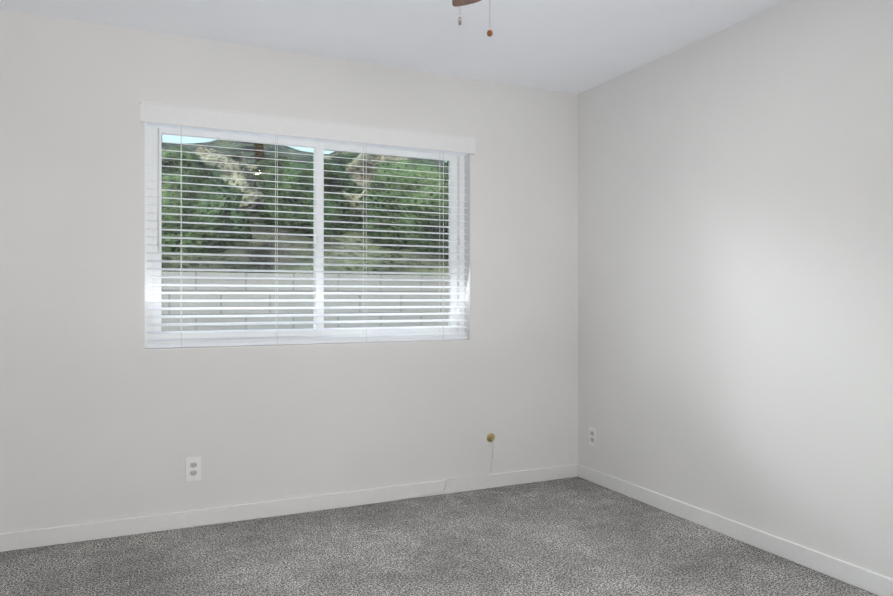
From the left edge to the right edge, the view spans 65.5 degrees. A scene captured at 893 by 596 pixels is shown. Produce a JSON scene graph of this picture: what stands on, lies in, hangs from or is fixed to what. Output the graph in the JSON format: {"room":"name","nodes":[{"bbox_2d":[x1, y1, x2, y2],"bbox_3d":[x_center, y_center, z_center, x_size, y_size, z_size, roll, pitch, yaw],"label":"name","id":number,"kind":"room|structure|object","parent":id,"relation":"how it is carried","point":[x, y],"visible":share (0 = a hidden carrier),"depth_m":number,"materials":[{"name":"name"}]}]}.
{"room":"empty bedroom","nodes":[
{"label":"empty bedroom","id":0,"kind":"room"},
{"bbox_2d":[0,9,577,532],"bbox_3d":[-0.690,-0.080,3.817,3.605,2.440,0.150,0,0,-25],"label":"wall","id":1,"kind":"structure","parent":0,"point":[104,415],"depth_m":3.54,"materials":[{"name":"paint"}]},
{"bbox_2d":[186,456,200,480],"bbox_3d":[-1.262,0.852,3.465,0.072,0.118,0.008,0,0,-25],"label":"electrical outlet","id":2,"kind":"object","parent":1,"relation":"attached to","point":[193,468],"visible":1,"depth_m":3.46,"materials":[{"name":"plastic"}]},
{"bbox_2d":[0,464,577,551],"bbox_3d":[-0.655,1.099,3.743,3.305,0.082,0.013,0,0,-25],"label":"baseboard","id":3,"kind":"structure","parent":1,"relation":"attached to","point":[25,539],"depth_m":3.60,"materials":[{"name":"white wood"}]},
{"bbox_2d":[145,123,463,347],"bbox_3d":[-0.705,-0.325,3.836,1.770,1.160,0.072,0,0,-25],"label":"window","id":4,"kind":"structure","parent":1,"relation":"in","point":[150,137],"depth_m":3.80,"materials":[{"name":"plastic"}]},
{"bbox_2d":[139,101,475,347],"bbox_3d":[-0.670,-0.352,3.761,1.818,1.189,0.101,0,0,-25],"label":"window blind","id":5,"kind":"object","parent":4,"relation":"attached to","point":[181,117],"visible":0.96,"depth_m":3.70,"materials":[{"name":"white plastic"}]},
{"bbox_2d":[145,339,469,349],"bbox_3d":[-0.679,0.252,3.781,1.770,0.006,0.073,0,0,-25],"label":"window sill","id":6,"kind":"structure","parent":1,"relation":"attached to","point":[211,347],"depth_m":3.72,"materials":[{"name":"white paint"}]},
{"bbox_2d":[192,433,494,526],"bbox_3d":[-0.486,0.975,3.815,1.728,0.326,0.024,0,0,-25],"label":"cable","id":7,"kind":"object","parent":1,"relation":"attached to","point":[490,437],"visible":0.98,"depth_m":3.88,"materials":[{"name":"white plastic"}]},
{"bbox_2d":[0,0,787,93],"bbox_3d":[-0.131,-1.349,1.772,4.305,0.100,4.330,0,0,-25],"label":"ceiling","id":8,"kind":"structure","parent":0,"point":[574,46],"depth_m":3.35,"materials":[{"name":"paint"}]},
{"bbox_2d":[452,0,492,36],"bbox_3d":[0.116,-1.034,2.059,1.071,0.532,1.086,0,0,-25],"label":"ceiling fan","id":9,"kind":"object","parent":8,"relation":"hanging from","point":[456,3],"visible":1,"depth_m":2.58,"materials":[{"name":"brown metal"}]},
{"bbox_2d":[0,477,877,595],"bbox_3d":[-0.131,1.191,1.773,4.305,0.100,4.330,0,0,-25],"label":"floor","id":10,"kind":"structure","parent":0,"point":[575,536],"depth_m":3.06,"materials":[{"name":"carpet"}]},
{"bbox_2d":[578,0,892,578],"bbox_3d":[1.755,-0.080,2.644,0.150,2.440,4.330,0,0,-25],"label":"wall","id":11,"kind":"structure","parent":0,"point":[735,272],"depth_m":3.20,"materials":[{"name":"paint"}]},
{"bbox_2d":[589,426,595,446],"bbox_3d":[0.903,0.858,4.300,0.008,0.114,0.070,0,0,-25],"label":"electrical outlet","id":12,"kind":"object","parent":11,"relation":"attached to","point":[592,436],"visible":1,"depth_m":4.30,"materials":[{"name":"plastic"}]},
{"bbox_2d":[578,464,892,595],"bbox_3d":[1.684,1.099,2.605,0.013,0.082,4.017,0,0,-25],"label":"baseboard","id":13,"kind":"structure","parent":11,"relation":"attached to","point":[858,577],"depth_m":3.18,"materials":[{"name":"white wood"}]},
{"label":"outside","id":14,"kind":"structure","parent":0,"visible":0},
{"bbox_2d":[162,140,448,330],"bbox_3d":[-1.637,-2.025,9.079,18.000,7.025,10.200,0,0,-25],"label":"outdoor view","id":15,"kind":"object","parent":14,"point":[252,168],"depth_m":6.85,"materials":[{"name":"plant"}]}
]}

